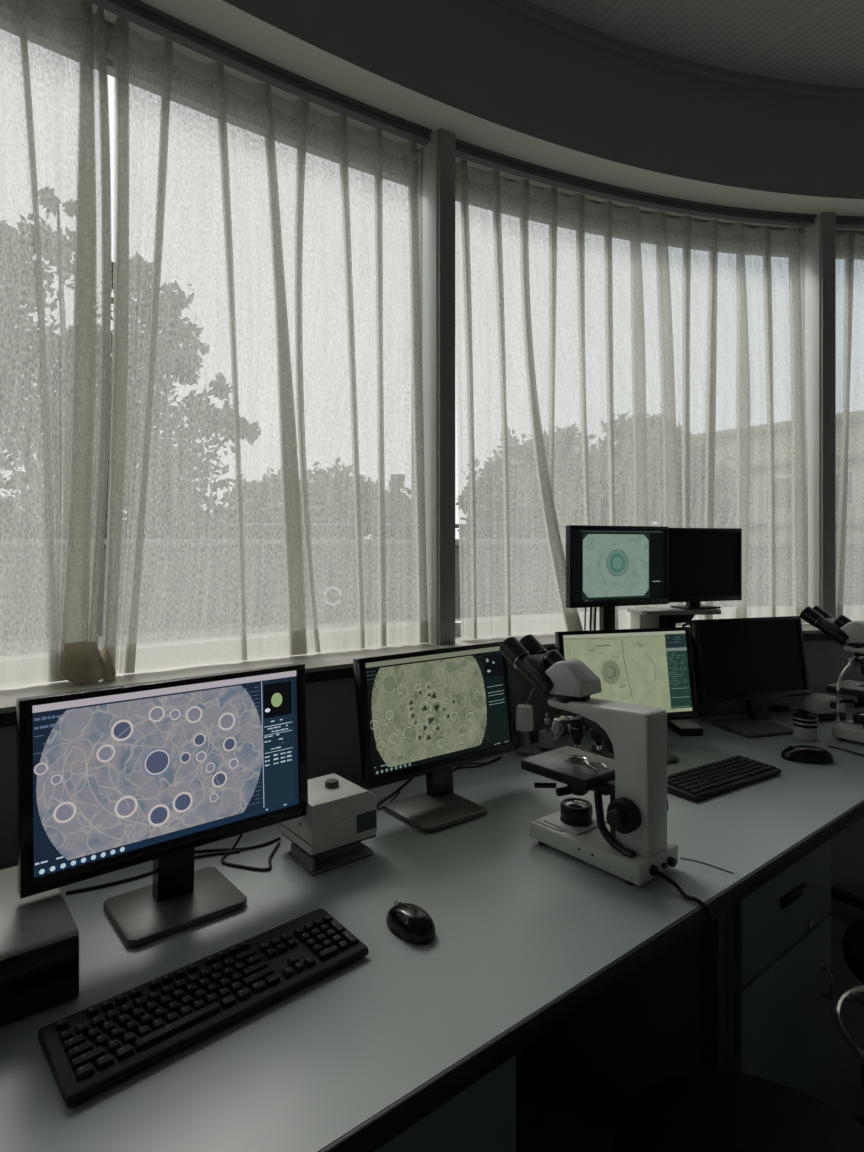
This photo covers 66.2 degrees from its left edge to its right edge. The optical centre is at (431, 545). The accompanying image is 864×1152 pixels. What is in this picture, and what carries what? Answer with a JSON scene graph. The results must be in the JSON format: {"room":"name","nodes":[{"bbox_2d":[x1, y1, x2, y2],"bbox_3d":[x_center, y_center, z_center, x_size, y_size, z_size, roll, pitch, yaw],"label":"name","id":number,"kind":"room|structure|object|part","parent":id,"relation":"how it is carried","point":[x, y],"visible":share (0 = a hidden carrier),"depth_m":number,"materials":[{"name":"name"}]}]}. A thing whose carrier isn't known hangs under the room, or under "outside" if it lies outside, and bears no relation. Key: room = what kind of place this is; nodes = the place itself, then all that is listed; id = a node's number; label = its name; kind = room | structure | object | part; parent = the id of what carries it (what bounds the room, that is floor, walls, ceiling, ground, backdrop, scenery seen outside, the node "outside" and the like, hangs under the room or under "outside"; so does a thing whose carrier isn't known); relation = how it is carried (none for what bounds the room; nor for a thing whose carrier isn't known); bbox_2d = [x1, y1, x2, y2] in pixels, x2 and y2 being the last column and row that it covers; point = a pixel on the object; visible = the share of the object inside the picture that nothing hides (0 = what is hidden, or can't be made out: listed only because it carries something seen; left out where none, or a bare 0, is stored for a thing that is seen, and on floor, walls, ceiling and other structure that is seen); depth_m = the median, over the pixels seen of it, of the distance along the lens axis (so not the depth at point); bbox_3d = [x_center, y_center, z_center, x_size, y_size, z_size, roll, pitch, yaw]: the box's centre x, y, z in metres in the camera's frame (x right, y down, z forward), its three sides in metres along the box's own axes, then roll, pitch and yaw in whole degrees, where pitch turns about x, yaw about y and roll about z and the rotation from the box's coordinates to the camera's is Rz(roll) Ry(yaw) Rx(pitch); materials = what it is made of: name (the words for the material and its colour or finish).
{"room":"laboratory","nodes":[
{"label":"laboratory","id":0,"kind":"room"},
{"bbox_2d":[0,633,863,884],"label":"wall","id":1,"kind":"structure","parent":0,"point":[333,746],"depth_m":2.02,"materials":[{"name":"grey paint"}]},
{"bbox_2d":[0,623,822,713],"bbox_3d":[0.063,0.356,1.956,7.574,0.012,1.464,0,0,-26],"label":"window sill","id":2,"kind":"structure","parent":1,"relation":"on","point":[334,659],"depth_m":1.94,"materials":[{"name":"stone"}]},
{"bbox_2d":[61,641,103,684],"bbox_3d":[-0.886,0.300,1.687,0.106,0.110,0.049,0,0,-40],"label":"pot","id":3,"kind":"object","parent":2,"relation":"on","point":[82,664],"visible":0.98,"depth_m":1.67,"materials":[{"name":"beige ceramic"}]},
{"bbox_2d":[99,649,115,680],"bbox_3d":[-0.844,0.317,1.724,0.041,0.095,0.035,0,0,-40],"label":"tieback","id":4,"kind":"object","parent":2,"relation":"on","point":[109,670],"visible":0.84,"depth_m":1.71,"materials":[{"name":"beige fabric"}]},
{"bbox_2d":[0,0,863,250],"bbox_3d":[0.015,-1.710,2.042,7.502,0.640,1.049,0,0,-26],"label":"lintel","id":5,"kind":"object","parent":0,"point":[109,36],"visible":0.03,"depth_m":2.48,"materials":[{"name":"white paint"}]},
{"bbox_2d":[1,13,407,649],"bbox_3d":[-0.857,-0.520,1.945,1.996,1.740,0.103,0,0,-38],"label":"window","id":6,"kind":"structure","parent":5,"relation":"attached to","point":[110,65],"depth_m":1.98,"materials":[{"name":"clear glass"}]},
{"bbox_2d":[455,191,786,635],"bbox_3d":[0.828,-0.520,2.886,1.884,1.740,0.150,0,0,-19],"label":"window","id":7,"kind":"structure","parent":5,"relation":"attached to","point":[457,623],"depth_m":2.73,"materials":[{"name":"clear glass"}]},
{"bbox_2d":[93,0,863,230],"bbox_3d":[0.086,-1.728,1.879,7.442,0.505,1.221,0,0,-26],"label":"ceiling bulkhead","id":8,"kind":"structure","parent":0,"point":[494,76],"depth_m":2.45,"materials":[{"name":"paint"}]},
{"bbox_2d":[87,0,431,145],"bbox_3d":[-0.768,-1.459,1.821,1.876,0.034,0.108,0,0,-38],"label":"rail","id":9,"kind":"object","parent":8,"relation":"attached to","point":[138,12],"visible":1,"depth_m":2.02,"materials":[{"name":"grey metal"}]},
{"bbox_2d":[0,0,111,686],"bbox_3d":[-1.236,-0.538,1.450,0.998,1.764,0.030,0,0,-41],"label":"curtain","id":10,"kind":"object","parent":9,"relation":"hanging from","point":[80,608],"visible":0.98,"depth_m":1.68,"materials":[{"name":"beige fabric"}]},
{"bbox_2d":[108,39,121,62],"bbox_3d":[-0.830,-1.293,1.734,0.034,0.050,0.033,0,0,-40],"label":"tieback","id":11,"kind":"object","parent":10,"relation":"attached to","point":[114,48],"visible":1,"depth_m":1.73,"materials":[{"name":"beige fabric"}]},
{"bbox_2d":[102,16,428,673],"bbox_3d":[-0.453,-0.538,2.076,1.063,1.764,0.048,0,0,-35],"label":"curtain","id":12,"kind":"object","parent":9,"relation":"hanging from","point":[301,634],"visible":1,"depth_m":2.03,"materials":[{"name":"beige fabric"}]},
{"bbox_2d":[411,128,454,644],"bbox_3d":[0.001,-0.562,2.446,0.070,1.825,0.215,0,0,-30],"label":"window mullion","id":13,"kind":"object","parent":8,"relation":"attached to","point":[437,208],"depth_m":2.36,"materials":[{"name":"grey metal"}]},
{"bbox_2d":[455,138,815,226],"bbox_3d":[0.874,-1.459,2.744,1.741,0.034,0.148,0,0,-19],"label":"rail","id":14,"kind":"object","parent":8,"relation":"attached to","point":[464,150],"visible":0.99,"depth_m":2.74,"materials":[{"name":"grey metal"}]},
{"bbox_2d":[455,159,807,638],"bbox_3d":[0.868,-0.538,2.746,1.703,1.764,0.105,0,0,-19],"label":"curtain","id":15,"kind":"object","parent":14,"relation":"hanging from","point":[473,626],"visible":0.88,"depth_m":2.74,"materials":[{"name":"beige fabric"}]},
{"bbox_2d":[493,0,863,98],"bbox_3d":[0.132,-1.915,1.742,7.267,0.030,0.980,0,0,-26],"label":"trim","id":16,"kind":"structure","parent":8,"relation":"attached to","point":[524,7],"depth_m":2.62,"materials":[{"name":"paint"}]},
{"bbox_2d":[795,212,835,617],"bbox_3d":[1.744,-0.562,3.036,0.066,1.825,0.215,0,0,-6],"label":"window mullion","id":17,"kind":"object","parent":8,"relation":"attached to","point":[820,268],"depth_m":2.94,"materials":[{"name":"grey metal"}]},
{"bbox_2d":[836,216,863,228],"bbox_3d":[2.530,-1.459,3.022,1.482,0.034,0.063,0,0,-2],"label":"rail","id":18,"kind":"object","parent":8,"relation":"attached to","point":[844,222],"visible":0.71,"depth_m":2.98,"materials":[{"name":"grey metal"}]},
{"bbox_2d":[836,230,863,620],"bbox_3d":[2.401,-0.538,3.017,1.189,1.764,0.031,0,0,-3],"label":"curtain","id":19,"kind":"object","parent":18,"relation":"hanging from","point":[854,611],"visible":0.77,"depth_m":2.99,"materials":[{"name":"beige fabric"}]},
{"bbox_2d":[516,883,863,1151],"bbox_3d":[0.259,1.480,0.233,6.881,0.100,6.066,0,0,0],"label":"floor","id":20,"kind":"structure","parent":0,"point":[551,1116],"depth_m":1.74,"materials":[{"name":"tile"}]},
{"bbox_2d":[0,708,863,1151],"bbox_3d":[0.028,1.055,1.442,4.550,0.750,0.906,0,0,-39],"label":"lab bench","id":21,"kind":"object","parent":20,"relation":"on","point":[530,934],"visible":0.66,"depth_m":1.13,"materials":[{"name":"grey laminate"}]},
{"bbox_2d":[0,866,79,1026],"bbox_3d":[-0.756,0.630,1.007,0.340,0.100,0.306,0,0,-39],"label":"case","id":22,"kind":"object","parent":21,"relation":"on","point":[40,940],"visible":0.96,"depth_m":0.98,"materials":[{"name":"black plastic"}]},
{"bbox_3d":[-0.662,0.631,0.892,0.336,0.090,0.010,0,0,-39],"label":"panel","id":23,"kind":"part","parent":22,"relation":"part of","materials":[{"name":"black plastic"}]},
{"bbox_2d":[66,850,239,894],"bbox_3d":[-0.574,0.676,1.389,0.340,0.006,0.033,0,0,-33],"label":"cable","id":24,"kind":"object","parent":21,"relation":"on","point":[232,851],"visible":0.76,"depth_m":1.34,"materials":[{"name":"black rubber"}]},
{"bbox_2d":[16,663,307,946],"bbox_3d":[-0.480,0.465,1.252,0.520,0.429,0.178,0,0,-40],"label":"monitor","id":25,"kind":"object","parent":21,"relation":"on","point":[114,778],"visible":1,"depth_m":1.21,"materials":[{"name":"grey plastic"}]},
{"bbox_2d":[38,909,368,1107],"bbox_3d":[-0.321,0.664,1.001,0.450,0.032,0.152,0,0,-42],"label":"keyboard","id":26,"kind":"object","parent":21,"relation":"on","point":[88,1051],"visible":1,"depth_m":0.95,"materials":[{"name":"black plastic"}]},
{"bbox_2d":[195,837,280,852],"bbox_3d":[-0.441,0.676,1.489,0.202,0.006,0.032,0,0,-20],"label":"cable","id":27,"kind":"object","parent":21,"relation":"on","point":[278,838],"visible":0.94,"depth_m":1.48,"materials":[{"name":"black rubber"}]},
{"bbox_2d":[221,834,279,870],"bbox_3d":[-0.397,0.663,1.447,0.118,0.037,0.126,0,0,0],"label":"cable","id":28,"kind":"object","parent":21,"relation":"on","point":[241,835],"visible":0.98,"depth_m":1.41,"materials":[{"name":"black rubber"}]},
{"bbox_2d":[280,773,376,875],"bbox_3d":[-0.230,0.603,1.480,0.170,0.152,0.162,0,0,-39],"label":"instrument","id":29,"kind":"object","parent":21,"relation":"on","point":[341,814],"visible":0.98,"depth_m":1.43,"materials":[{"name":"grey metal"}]},
{"bbox_3d":[-0.223,0.662,1.460,0.156,0.033,0.122,0,0,-39],"label":"foot plate","id":30,"kind":"part","parent":29,"relation":"part of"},
{"bbox_3d":[-0.225,0.534,1.491,0.031,0.013,0.031,0,0,-39],"label":"knob","id":31,"kind":"part","parent":29,"relation":"part of","materials":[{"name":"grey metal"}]},
{"bbox_3d":[-0.145,0.606,1.459,0.050,0.040,0.002,0,0,-39],"label":"label plate","id":32,"kind":"part","parent":29,"relation":"part of","materials":[{"name":"plastic"}]},
{"bbox_2d":[377,791,400,809],"bbox_3d":[-0.133,0.672,1.735,0.150,0.016,0.050,0,0,-36],"label":"cable","id":33,"kind":"object","parent":21,"relation":"on","point":[399,792],"visible":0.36,"depth_m":1.76,"materials":[{"name":"black rubber"}]},
{"bbox_2d":[376,778,412,807],"bbox_3d":[-0.112,0.663,1.777,0.032,0.041,0.185,0,0,31],"label":"cable","id":34,"kind":"object","parent":21,"relation":"on","point":[402,786],"visible":0.75,"depth_m":1.81,"materials":[{"name":"black rubber"}]},
{"bbox_2d":[386,900,435,943],"bbox_3d":[-0.039,0.661,1.176,0.063,0.038,0.108,0,0,-42],"label":"mouse","id":35,"kind":"object","parent":21,"relation":"on","point":[408,922],"visible":1,"depth_m":1.15,"materials":[{"name":"black plastic"}]},
{"bbox_2d":[353,641,517,832],"bbox_3d":[0.058,0.479,1.750,0.508,0.399,0.220,0,0,-38],"label":"monitor","id":36,"kind":"object","parent":21,"relation":"on","point":[430,713],"visible":0.99,"depth_m":1.75,"materials":[{"name":"grey plastic"}]},
{"bbox_2d":[452,756,499,772],"bbox_3d":[0.093,0.667,1.975,0.084,0.027,0.288,0,0,38],"label":"cable","id":37,"kind":"object","parent":21,"relation":"on","point":[453,770],"visible":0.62,"depth_m":2.03,"materials":[{"name":"black rubber"}]},
{"bbox_2d":[452,756,501,769],"bbox_3d":[0.133,0.662,2.041,0.160,0.035,0.051,0,0,-11],"label":"cable","id":38,"kind":"object","parent":21,"relation":"on","point":[501,756],"visible":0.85,"depth_m":2.05,"materials":[{"name":"black rubber"}]},
{"bbox_2d":[516,687,533,757],"bbox_3d":[0.315,0.567,2.150,0.060,0.227,0.100,0,0,-35],"label":"wash bottle","id":39,"kind":"object","parent":21,"relation":"on","point":[524,712],"visible":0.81,"depth_m":2.14,"materials":[{"name":"white plastic"}]},
{"bbox_3d":[0.319,0.490,2.167,0.039,0.073,0.006,0,0,0],"label":"spout","id":40,"kind":"part","parent":39,"relation":"part of","materials":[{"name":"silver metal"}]},
{"bbox_2d":[539,712,553,748],"bbox_3d":[0.383,0.619,2.219,0.052,0.122,0.052,0,0,0],"label":"dropper bottle","id":41,"kind":"object","parent":21,"relation":"on","point":[546,740],"visible":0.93,"depth_m":2.20,"materials":[{"name":"clear glass"}]},
{"bbox_2d":[499,634,677,885],"bbox_3d":[0.336,0.452,1.503,0.179,0.457,0.424,0,0,-40],"label":"microscope","id":42,"kind":"object","parent":21,"relation":"on","point":[631,844],"visible":1,"depth_m":1.41,"materials":[{"name":"white metal"}]},
{"bbox_3d":[0.318,0.628,1.517,0.123,0.006,0.115,0,0,-40],"label":"plate","id":43,"kind":"part","parent":42,"relation":"part of","materials":[{"name":"white metal"}]},
{"bbox_3d":[0.378,0.484,1.456,0.074,0.292,0.265,0,0,-40],"label":"arm","id":44,"kind":"part","parent":42,"relation":"part of","materials":[{"name":"white metal"}]},
{"bbox_3d":[0.373,0.552,1.342,0.023,0.038,0.038,0,0,-40],"label":"fine knob","id":45,"kind":"part","parent":42,"relation":"part of","materials":[{"name":"black plastic"}]},
{"bbox_3d":[0.393,0.552,1.358,0.030,0.067,0.067,0,0,-40],"label":"focus knob","id":46,"kind":"part","parent":42,"relation":"part of","materials":[{"name":"black plastic"}]},
{"bbox_2d":[649,856,676,875],"bbox_3d":[0.469,0.650,1.349,0.084,0.021,0.016,0,0,-40],"label":"socket","id":47,"kind":"object","parent":42,"relation":"attached to","point":[661,863],"depth_m":1.35,"materials":[{"name":"black plastic"}]},
{"bbox_2d":[566,525,668,630],"bbox_3d":[0.704,0.302,2.514,0.455,0.756,0.159,0,0,-23],"label":"monitor","id":48,"kind":"object","parent":21,"relation":"on","point":[608,567],"visible":0.7,"depth_m":2.50,"materials":[{"name":"black plastic"}]},
{"bbox_2d":[555,627,697,762],"bbox_3d":[0.690,0.482,2.195,0.508,0.393,0.269,0,0,-15],"label":"monitor","id":49,"kind":"object","parent":21,"relation":"on","point":[653,667],"visible":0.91,"depth_m":2.28,"materials":[{"name":"grey plastic"}]},
{"bbox_2d":[627,607,720,628],"bbox_3d":[0.983,0.467,2.700,0.335,0.426,0.170,0,0,-7],"label":"monitor stand","id":50,"kind":"object","parent":21,"relation":"on","point":[641,617],"visible":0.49,"depth_m":2.66,"materials":[{"name":"white plastic"}]},
{"bbox_2d":[669,528,741,609],"bbox_3d":[1.076,0.090,2.709,0.405,0.326,0.110,0,0,-18],"label":"monitor","id":51,"kind":"object","parent":50,"relation":"on","point":[705,564],"visible":0.74,"depth_m":2.69,"materials":[{"name":"black plastic"}]},
{"bbox_2d":[667,719,702,735],"bbox_3d":[0.927,0.664,2.433,0.082,0.030,0.125,0,0,-3],"label":"box","id":52,"kind":"object","parent":21,"relation":"on","point":[683,727],"visible":0.86,"depth_m":2.39,"materials":[{"name":"black plastic"}]},
{"bbox_2d":[657,870,718,1071],"bbox_3d":[0.432,1.038,1.374,0.048,0.784,0.320,0,0,-40],"label":"power cable","id":53,"kind":"object","parent":21,"relation":"hanging from","point":[691,898],"visible":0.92,"depth_m":1.26,"materials":[{"name":"black rubber"}]},
{"bbox_2d":[680,858,732,872],"bbox_3d":[0.584,0.678,1.412,0.108,0.002,0.010,0,0,38],"label":"cable","id":54,"kind":"object","parent":21,"relation":"on","point":[680,858],"visible":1,"depth_m":1.41,"materials":[{"name":"black rubber"}]},
{"bbox_2d":[667,755,780,800],"bbox_3d":[0.828,0.667,1.925,0.410,0.026,0.150,0,0,-33],"label":"keyboard","id":55,"kind":"object","parent":21,"relation":"on","point":[704,781],"visible":0.96,"depth_m":1.89,"materials":[{"name":"black plastic"}]},
{"bbox_2d":[689,616,809,737],"bbox_3d":[1.279,0.481,2.533,0.515,0.395,0.277,0,0,-17],"label":"monitor","id":56,"kind":"object","parent":21,"relation":"on","point":[751,660],"visible":0.95,"depth_m":2.58,"materials":[{"name":"grey plastic"}]},
{"bbox_2d":[767,705,789,711],"bbox_3d":[1.425,0.668,2.730,0.085,0.022,0.035,0,0,-6],"label":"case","id":57,"kind":"object","parent":21,"relation":"on","point":[773,708],"visible":0.94,"depth_m":2.71,"materials":[{"name":"black plastic"}]},
{"bbox_2d":[792,712,817,741],"bbox_3d":[1.315,0.637,2.335,0.079,0.086,0.079,0,0,0],"label":"jar","id":58,"kind":"object","parent":21,"relation":"on","point":[805,725],"visible":1,"depth_m":2.31,"materials":[{"name":"white plastic"}]},
{"bbox_3d":[1.315,0.651,2.335,0.074,0.058,0.074,0,0,0],"label":"glass","id":59,"kind":"part","parent":58,"relation":"part of","materials":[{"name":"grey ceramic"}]},
{"bbox_3d":[1.315,0.614,2.335,0.078,0.040,0.078,0,0,0],"label":"lid","id":60,"kind":"part","parent":58,"relation":"part of","materials":[{"name":"black plastic"}]},
{"bbox_2d":[781,745,833,763],"bbox_3d":[1.193,0.659,2.110,0.150,0.042,0.084,0,0,15],"label":"mouse","id":61,"kind":"object","parent":21,"relation":"on","point":[807,754],"visible":1,"depth_m":2.08,"materials":[{"name":"black plastic"}]},
{"bbox_2d":[798,693,845,720],"bbox_3d":[1.543,0.633,2.617,0.140,0.091,0.104,0,0,-11],"label":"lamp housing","id":62,"kind":"object","parent":21,"relation":"on","point":[823,705],"visible":0.84,"depth_m":2.58,"materials":[{"name":"white plastic"}]},
{"bbox_3d":[1.560,0.618,2.574,0.028,0.028,0.012,0,0,-11],"label":"knob","id":63,"kind":"part","parent":62,"relation":"part of","materials":[{"name":"black plastic"}]},
{"bbox_2d":[800,606,863,742],"bbox_3d":[1.436,0.452,2.246,0.380,0.457,0.423,0,0,-36],"label":"microscope","id":64,"kind":"object","parent":21,"relation":"on","point":[841,629],"visible":1,"depth_m":2.32,"materials":[{"name":"white metal"}]},
{"bbox_3d":[1.500,0.628,2.320,0.123,0.006,0.115,0,0,-36],"label":"plate","id":65,"kind":"part","parent":64,"relation":"part of","materials":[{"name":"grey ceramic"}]},
{"bbox_3d":[1.555,0.484,2.255,0.074,0.292,0.265,0,0,-36],"label":"arm","id":66,"kind":"part","parent":64,"relation":"part of","materials":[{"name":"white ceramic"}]},
{"bbox_2d":[828,745,863,755],"bbox_3d":[1.397,0.674,2.153,0.200,0.012,0.035,0,0,43],"label":"cable","id":67,"kind":"object","parent":21,"relation":"on","point":[828,745],"visible":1,"depth_m":2.19,"materials":[{"name":"black rubber"}]},
{"bbox_2d":[375,1055,515,1151],"bbox_3d":[-0.205,1.085,1.012,0.500,0.690,0.507,0,0,-39],"label":"base cabinet","id":68,"kind":"object","parent":20,"relation":"on","point":[482,1117],"visible":0.08,"depth_m":0.94,"materials":[{"name":"grey laminate"}]},
{"bbox_2d":[566,839,833,1106],"bbox_3d":[0.710,1.085,1.747,0.491,0.690,0.507,0,0,-39],"label":"base cabinet","id":69,"kind":"object","parent":20,"relation":"on","point":[646,1030],"visible":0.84,"depth_m":1.57,"materials":[{"name":"grey laminate"}]},
{"bbox_3d":[0.845,0.850,1.578,0.478,0.200,0.018,0,0,-39],"label":"drawer","id":70,"kind":"part","parent":69,"relation":"part of","materials":[{"name":"laminate"}]},
{"bbox_3d":[0.845,1.168,1.578,0.478,0.420,0.018,0,0,-39],"label":"door","id":71,"kind":"part","parent":69,"relation":"part of","materials":[{"name":"laminate"}]},
{"bbox_3d":[0.855,0.828,1.566,0.120,0.026,0.013,0,0,-39],"label":"handle","id":72,"kind":"part","parent":69,"relation":"part of","materials":[{"name":"black plastic"}]},
{"bbox_3d":[0.998,1.103,1.670,0.010,0.077,0.028,0,0,-39],"label":"handle","id":73,"kind":"part","parent":69,"relation":"part of","materials":[{"name":"metal"}]},
{"bbox_2d":[610,1071,863,1151],"bbox_3d":[0.501,1.179,0.964,0.511,0.503,0.507,0,0,0],"label":"stool","id":74,"kind":"object","parent":20,"relation":"on","point":[710,1111],"visible":1,"depth_m":1.07,"materials":[{"name":"black plastic"}]},
{"bbox_2d":[833,918,863,1124],"bbox_3d":[1.151,1.179,1.523,0.511,0.503,0.489,0,0,0],"label":"stool","id":75,"kind":"object","parent":20,"relation":"on","point":[853,938],"visible":0.6,"depth_m":1.56,"materials":[{"name":"black plastic"}]},
{"bbox_3d":[1.150,0.959,1.500,0.380,0.063,0.380,0,0,0],"label":"seat","id":76,"kind":"part","parent":75,"relation":"part of","materials":[{"name":"black plastic"}]},
{"bbox_3d":[1.024,1.370,1.542,0.270,0.120,0.040,0,0,18],"label":"leg","id":77,"kind":"part","parent":75,"relation":"part of","materials":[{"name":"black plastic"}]},
{"bbox_3d":[1.151,1.370,1.633,0.042,0.120,0.270,0,0,0],"label":"leg","id":78,"kind":"part","parent":75,"relation":"part of","materials":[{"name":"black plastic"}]},
{"bbox_2d":[526,0,863,87],"bbox_3d":[0.275,-1.990,0.133,6.850,0.120,5.866,0,0,0],"label":"ceiling","id":79,"kind":"structure","parent":0,"point":[821,42],"depth_m":2.48,"materials":[{"name":"paint"}]},
{"label":"outside","id":80,"kind":"structure","parent":0,"visible":0},
{"bbox_3d":[0.000,5.530,60.000,240.000,0.200,160.000,0,0,0],"label":"ground","id":81,"kind":"structure","parent":80,"visible":0},
{"bbox_2d":[0,188,280,538],"bbox_3d":[-7.684,-0.467,11.904,10.617,11.811,5.179,0,0,-7],"label":"tree","id":82,"kind":"object","parent":81,"relation":"on","point":[69,244],"visible":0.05,"depth_m":11.28,"materials":[{"name":"green plant"}]},
{"bbox_2d":[229,461,409,538],"bbox_3d":[-3.312,1.320,21.658,7.769,8.244,3.906,0,0,0],"label":"tree","id":83,"kind":"object","parent":81,"relation":"on","point":[366,512],"visible":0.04,"depth_m":20.82,"materials":[{"name":"green plant"}]},
{"bbox_2d":[0,524,863,640],"bbox_3d":[2.000,2.555,9.600,34.200,5.750,0.340,0,0,0],"label":"parapet","id":84,"kind":"object","parent":81,"relation":"on","point":[457,569],"visible":0.02,"depth_m":9.48,"materials":[{"name":"grey concrete"}]},
{"bbox_3d":[2.000,-0.195,9.600,34.028,0.250,0.060,0,0,0],"label":"handrail","id":85,"kind":"part","parent":84,"relation":"part of","materials":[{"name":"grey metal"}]},
{"bbox_2d":[456,424,651,538],"bbox_3d":[3.683,0.833,19.905,5.814,9.216,4.419,0,0,-21],"label":"tree","id":86,"kind":"object","parent":81,"relation":"on","point":[575,424],"visible":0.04,"depth_m":18.83,"materials":[{"name":"green plant"}]},
{"bbox_2d":[590,413,735,523],"bbox_3d":[8.226,0.185,24.099,6.184,10.509,4.497,0,0,14],"label":"tree","id":87,"kind":"object","parent":81,"relation":"on","point":[620,425],"visible":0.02,"depth_m":23.14,"materials":[{"name":"green plant"}]},
{"bbox_2d":[680,412,863,538],"bbox_3d":[18.913,0.350,25.032,8.800,10.160,19.081,0,0,-37],"label":"school building","id":88,"kind":"structure","parent":81,"relation":"on","point":[850,412],"depth_m":25.45,"materials":[{"name":"concrete"}]},
{"bbox_3d":[13.410,-2.070,25.657,0.030,1.140,0.940,0,0,-37],"label":"pane","id":89,"kind":"part","parent":88,"relation":"part of","materials":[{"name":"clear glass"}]},
{"bbox_3d":[14.686,-2.070,23.989,0.030,1.140,0.940,0,0,-37],"label":"pane","id":90,"kind":"part","parent":88,"relation":"part of","materials":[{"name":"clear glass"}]},
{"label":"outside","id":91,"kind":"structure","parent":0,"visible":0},
{"bbox_2d":[0,619,460,654],"bbox_3d":[-0.730,0.895,4.339,9.440,0.170,5.079,0,0,-26],"label":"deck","id":92,"kind":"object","parent":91,"point":[100,637],"visible":0.02,"depth_m":5.80,"materials":[{"name":"grey concrete"}]}
]}

